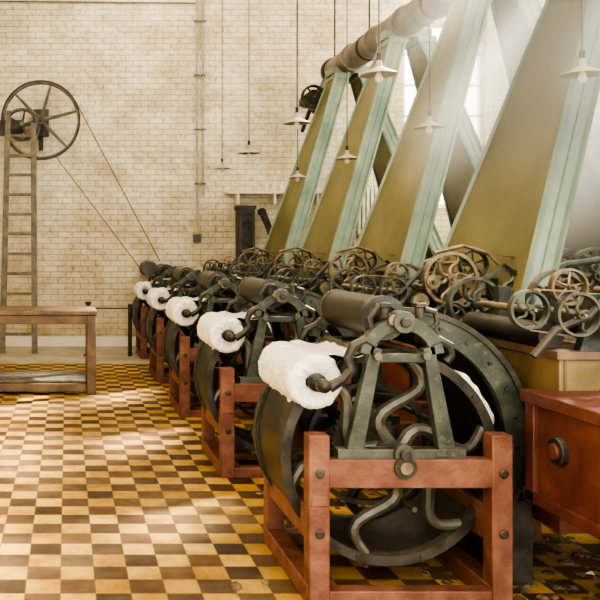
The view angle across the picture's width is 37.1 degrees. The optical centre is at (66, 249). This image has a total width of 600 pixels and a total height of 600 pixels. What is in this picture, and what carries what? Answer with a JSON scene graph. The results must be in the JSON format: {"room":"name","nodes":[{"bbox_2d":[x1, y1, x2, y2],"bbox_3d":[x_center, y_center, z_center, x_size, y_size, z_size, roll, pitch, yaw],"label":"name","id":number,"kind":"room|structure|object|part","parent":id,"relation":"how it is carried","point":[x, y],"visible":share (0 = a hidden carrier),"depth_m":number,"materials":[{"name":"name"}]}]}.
{"room":"factory floor","nodes":[
{"label":"factory floor","id":0,"kind":"room"},
{"bbox_2d":[0,0,593,336],"bbox_3d":[3.150,-1.600,14.075,12.900,6.400,0.350,0,0,0],"label":"wall","id":1,"kind":"structure","parent":0,"point":[129,69],"depth_m":13.90,"materials":[{"name":"brick"}]},
{"bbox_2d":[5,337,149,345],"bbox_3d":[3.000,1.520,13.885,12.600,0.160,0.030,0,0,0],"label":"baseboard","id":2,"kind":"structure","parent":1,"relation":"attached to","point":[10,341],"depth_m":13.87,"materials":[{"name":"paint"}]},
{"bbox_2d":[0,80,159,275],"bbox_3d":[0.168,-1.147,13.550,2.636,3.135,0.680,0,0,0],"label":"pulley","id":3,"kind":"object","parent":1,"relation":"attached to","point":[41,117],"visible":0.85,"depth_m":13.35,"materials":[{"name":"grey metal"}]},
{"bbox_2d":[0,0,205,241],"bbox_3d":[-0.450,-2.465,13.857,5.500,4.650,0.075,0,0,0],"label":"conduit","id":4,"kind":"object","parent":1,"relation":"attached to","point":[196,237],"visible":1,"depth_m":13.85,"materials":[{"name":"metal"}]},
{"bbox_2d":[257,208,271,234],"bbox_3d":[3.450,0.461,13.550,0.700,2.278,0.300,0,0,0],"label":"lever","id":5,"kind":"object","parent":1,"relation":"attached to","point":[262,212],"visible":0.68,"depth_m":13.52,"materials":[{"name":"metal"}]},
{"bbox_2d":[224,181,321,204],"bbox_3d":[3.460,-0.945,13.758,1.680,0.390,0.275,0,0,0],"label":"wall shelf","id":6,"kind":"object","parent":1,"relation":"attached to","point":[273,193],"visible":0.79,"depth_m":13.70,"materials":[{"name":"white paint"}]},
{"bbox_2d":[403,24,483,207],"bbox_3d":[6.300,-2.250,14.045,1.400,3.100,0.050,0,0,0],"label":"window","id":7,"kind":"structure","parent":1,"relation":"in","point":[480,85],"depth_m":14.02,"materials":[{"name":"white paint"}]},
{"bbox_2d":[594,91,599,132],"bbox_3d":[8.225,-2.250,14.045,1.450,3.100,0.050,0,0,0],"label":"window","id":8,"kind":"structure","parent":1,"relation":"in","point":[597,109],"depth_m":14.02,"materials":[{"name":"white glass"}]},
{"bbox_2d":[0,346,599,599],"bbox_3d":[3.000,1.650,6.450,12.600,0.100,14.900,0,0,0],"label":"floor","id":9,"kind":"structure","parent":0,"point":[112,493],"depth_m":5.13,"materials":[{"name":"tile"}]},
{"bbox_2d":[0,110,37,353],"bbox_3d":[-0.750,-0.300,13.050,0.590,3.805,0.359,0,0,0],"label":"ladder","id":10,"kind":"object","parent":9,"relation":"on","point":[8,135],"visible":0.89,"depth_m":13.03,"materials":[{"name":"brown wood"}]},
{"bbox_2d":[0,306,96,394],"bbox_3d":[-0.785,1.135,9.620,2.230,0.930,0.840,0,0,0],"label":"work table","id":11,"kind":"object","parent":9,"relation":"on","point":[10,381],"visible":1,"depth_m":9.23,"materials":[{"name":"brown wood"}]},
{"bbox_2d":[84,302,131,355],"bbox_3d":[0.615,1.190,12.600,0.730,0.820,0.140,0,0,0],"label":"guard rail","id":12,"kind":"object","parent":9,"relation":"on","point":[129,308],"visible":0.58,"depth_m":12.58,"materials":[{"name":"metal"}]},
{"bbox_2d":[132,247,279,358],"bbox_3d":[2.487,0.778,12.365,2.965,1.644,1.810,0,0,0],"label":"machine","id":13,"kind":"object","parent":9,"relation":"on","point":[140,290],"visible":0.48,"depth_m":12.34,"materials":[{"name":"red paint"}]},
{"bbox_3d":[1.540,1.215,12.642,0.920,0.770,0.887,0,0,0],"label":"frame","id":14,"kind":"part","parent":13,"relation":"part of","materials":[{"name":"red paint"}]},
{"bbox_2d":[234,205,256,276],"bbox_3d":[2.920,0.440,13.670,0.280,2.320,0.440,0,0,0],"label":"tall cabinet","id":15,"kind":"object","parent":9,"relation":"on","point":[244,214],"visible":0.5,"depth_m":13.49,"materials":[{"name":"black metal"}]},
{"bbox_2d":[144,246,351,381],"bbox_3d":[2.487,0.778,10.245,2.965,1.644,1.810,0,0,0],"label":"machine","id":16,"kind":"object","parent":9,"relation":"on","point":[157,299],"visible":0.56,"depth_m":10.23,"materials":[{"name":"red paint"}]},
{"bbox_3d":[1.540,1.215,10.521,0.920,0.770,0.887,0,0,0],"label":"frame","id":17,"kind":"part","parent":16,"relation":"part of","materials":[{"name":"red paint"}]},
{"bbox_3d":[1.837,0.938,10.690,0.776,1.325,0.700,0,0,0],"label":"cylinder casing","id":18,"kind":"part","parent":16,"relation":"part of","materials":[{"name":"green metal"}]},
{"bbox_2d":[163,245,435,416],"bbox_3d":[2.487,0.778,8.125,2.965,1.644,1.810,0,0,0],"label":"machine","id":19,"kind":"object","parent":9,"relation":"on","point":[179,351],"visible":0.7,"depth_m":8.04,"materials":[{"name":"red paint"}]},
{"bbox_3d":[1.540,1.215,8.402,0.920,0.770,0.887,0,0,0],"label":"frame","id":20,"kind":"part","parent":19,"relation":"part of","materials":[{"name":"red paint"}]},
{"bbox_3d":[1.837,0.938,8.570,0.776,1.325,0.700,0,0,0],"label":"cylinder casing","id":21,"kind":"part","parent":19,"relation":"part of","materials":[{"name":"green metal"}]},
{"bbox_2d":[353,188,377,250],"bbox_3d":[5.067,0.290,13.797,0.705,2.620,0.195,0,0,0],"label":"radiator","id":22,"kind":"object","parent":9,"relation":"on","point":[370,193],"visible":0.17,"depth_m":13.70,"materials":[{"name":"white metal"}]},
{"bbox_2d":[194,244,599,477],"bbox_3d":[2.487,0.778,6.005,2.965,1.644,1.810,0,0,0],"label":"machine","id":23,"kind":"object","parent":9,"relation":"on","point":[221,333],"visible":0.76,"depth_m":5.90,"materials":[{"name":"red paint"}]},
{"bbox_3d":[1.540,1.215,6.282,0.920,0.770,0.887,0,0,0],"label":"frame","id":24,"kind":"part","parent":23,"relation":"part of","materials":[{"name":"red paint"}]},
{"bbox_3d":[1.837,0.938,6.450,0.776,1.325,0.700,0,0,0],"label":"cylinder casing","id":25,"kind":"part","parent":23,"relation":"part of","materials":[{"name":"green metal"}]},
{"bbox_2d":[230,488,599,599],"bbox_3d":[1.810,1.584,4.474,2.113,0.029,2.380,0,0,0],"label":"cotton waste","id":26,"kind":"object","parent":9,"relation":"on","point":[235,586],"visible":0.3,"depth_m":4.14,"materials":[{"name":"white fabric"}]},
{"bbox_2d":[253,268,599,599],"bbox_3d":[2.487,0.778,3.885,2.965,1.644,1.810,0,0,0],"label":"machine","id":27,"kind":"object","parent":9,"relation":"on","point":[503,443],"visible":1,"depth_m":3.92,"materials":[{"name":"red paint"}]},
{"bbox_3d":[1.540,1.215,4.162,0.920,0.770,0.887,0,0,0],"label":"frame","id":28,"kind":"part","parent":27,"relation":"part of","materials":[{"name":"red paint"}]},
{"bbox_3d":[1.837,0.938,4.330,0.776,1.325,0.700,0,0,0],"label":"cylinder casing","id":29,"kind":"part","parent":27,"relation":"part of","materials":[{"name":"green metal"}]},
{"bbox_2d":[557,248,599,286],"bbox_3d":[6.062,0.778,8.125,2.965,1.644,1.810,0,0,0],"label":"machine","id":30,"kind":"object","parent":9,"relation":"on","point":[572,251],"visible":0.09,"depth_m":7.98,"materials":[{"name":"red paint"}]},
{"bbox_3d":[3.000,-4.875,6.450,13.200,0.150,14.900,0,0,0],"label":"ceiling","id":31,"kind":"structure","parent":0,"visible":0},
{"bbox_2d":[214,159,230,172],"bbox_3d":[2.470,-3.011,13.300,0.279,3.557,0.279,0,0,0],"label":"pendant lamp","id":32,"kind":"object","parent":31,"relation":"hanging from","point":[222,167],"visible":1,"depth_m":13.28,"materials":[{"name":"metal"}]},
{"bbox_2d":[238,141,259,157],"bbox_3d":[2.600,-3.052,11.930,0.310,3.476,0.310,0,0,0],"label":"pendant lamp","id":33,"kind":"object","parent":31,"relation":"hanging from","point":[248,151],"visible":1,"depth_m":11.91,"materials":[{"name":"metal"}]},
{"bbox_2d":[283,0,310,128],"bbox_3d":[2.600,-3.077,9.440,0.310,3.426,0.310,0,0,0],"label":"pendant lamp","id":34,"kind":"object","parent":31,"relation":"hanging from","point":[296,121],"visible":1,"depth_m":9.44,"materials":[{"name":"metal"}]},
{"bbox_2d":[288,129,306,181],"bbox_3d":[3.300,-2.883,11.950,0.264,3.813,0.264,0,0,0],"label":"pendant lamp","id":35,"kind":"object","parent":31,"relation":"hanging from","point":[297,176],"visible":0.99,"depth_m":11.94,"materials":[{"name":"metal"}]},
{"bbox_2d":[335,0,358,163],"bbox_3d":[3.300,-2.903,9.840,0.264,3.773,0.264,0,0,0],"label":"pendant lamp","id":36,"kind":"object","parent":31,"relation":"hanging from","point":[347,157],"visible":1,"depth_m":9.84,"materials":[{"name":"metal"}]},
{"bbox_2d":[299,0,452,131],"bbox_3d":[4.075,-3.372,9.230,0.890,2.846,9.300,0,0,0],"label":"shaft","id":37,"kind":"object","parent":31,"relation":"hanging from","point":[409,20],"visible":0.77,"depth_m":11.05,"materials":[{"name":"metal"}]},
{"bbox_2d":[260,73,349,270],"bbox_3d":[3.590,-1.090,12.640,1.249,3.100,1.529,0,0,0],"label":"belt","id":38,"kind":"object","parent":37,"relation":"attached to","point":[287,230],"visible":0.79,"depth_m":12.37,"materials":[{"name":"yellow fabric"}]},
{"bbox_2d":[293,36,408,280],"bbox_3d":[3.590,-1.090,10.520,1.249,3.100,1.529,0,0,0],"label":"belt","id":39,"kind":"object","parent":37,"relation":"attached to","point":[332,226],"visible":0.73,"depth_m":10.25,"materials":[{"name":"yellow fabric"}]},
{"bbox_2d":[348,73,443,257],"bbox_3d":[4.960,-1.090,12.640,1.249,3.100,1.529,0,0,0],"label":"belt","id":40,"kind":"object","parent":37,"relation":"attached to","point":[389,137],"visible":0.31,"depth_m":12.41,"materials":[{"name":"fabric"}]},
{"bbox_2d":[351,0,490,289],"bbox_3d":[3.590,-1.090,8.400,1.249,3.100,1.529,0,0,0],"label":"belt","id":41,"kind":"object","parent":37,"relation":"attached to","point":[399,223],"visible":0.68,"depth_m":8.13,"materials":[{"name":"teal paint"}]},
{"bbox_2d":[405,36,483,226],"bbox_3d":[4.960,-1.090,10.520,1.249,3.100,1.529,0,0,0],"label":"belt","id":42,"kind":"object","parent":37,"relation":"attached to","point":[467,151],"visible":0.35,"depth_m":10.40,"materials":[{"name":"teal paint"}]},
{"bbox_2d":[432,0,599,312],"bbox_3d":[3.590,-1.090,6.280,1.249,3.100,1.529,0,0,0],"label":"belt","id":43,"kind":"object","parent":37,"relation":"attached to","point":[518,201],"visible":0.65,"depth_m":6.05,"materials":[{"name":"teal paint"}]},
{"bbox_2d":[490,0,599,272],"bbox_3d":[4.960,-1.090,8.400,1.249,3.100,1.529,0,0,0],"label":"belt","id":44,"kind":"object","parent":37,"relation":"attached to","point":[515,21],"visible":0.2,"depth_m":8.29,"materials":[{"name":"teal paint"}]},
{"bbox_2d":[359,0,398,82],"bbox_3d":[2.600,-3.092,6.960,0.310,3.396,0.310,0,0,0],"label":"pendant lamp","id":45,"kind":"object","parent":31,"relation":"hanging from","point":[378,72],"visible":1,"depth_m":6.96,"materials":[{"name":"metal"}]},
{"bbox_2d":[414,0,444,133],"bbox_3d":[3.300,-2.923,7.600,0.264,3.733,0.264,0,0,0],"label":"pendant lamp","id":46,"kind":"object","parent":31,"relation":"hanging from","point":[429,125],"visible":1,"depth_m":7.59,"materials":[{"name":"metal"}]},
{"bbox_2d":[558,0,599,82],"bbox_3d":[3.300,-2.928,5.350,0.264,3.723,0.264,0,0,0],"label":"pendant lamp","id":47,"kind":"object","parent":31,"relation":"hanging from","point":[582,71],"visible":1,"depth_m":5.34,"materials":[{"name":"metal"}]}
]}

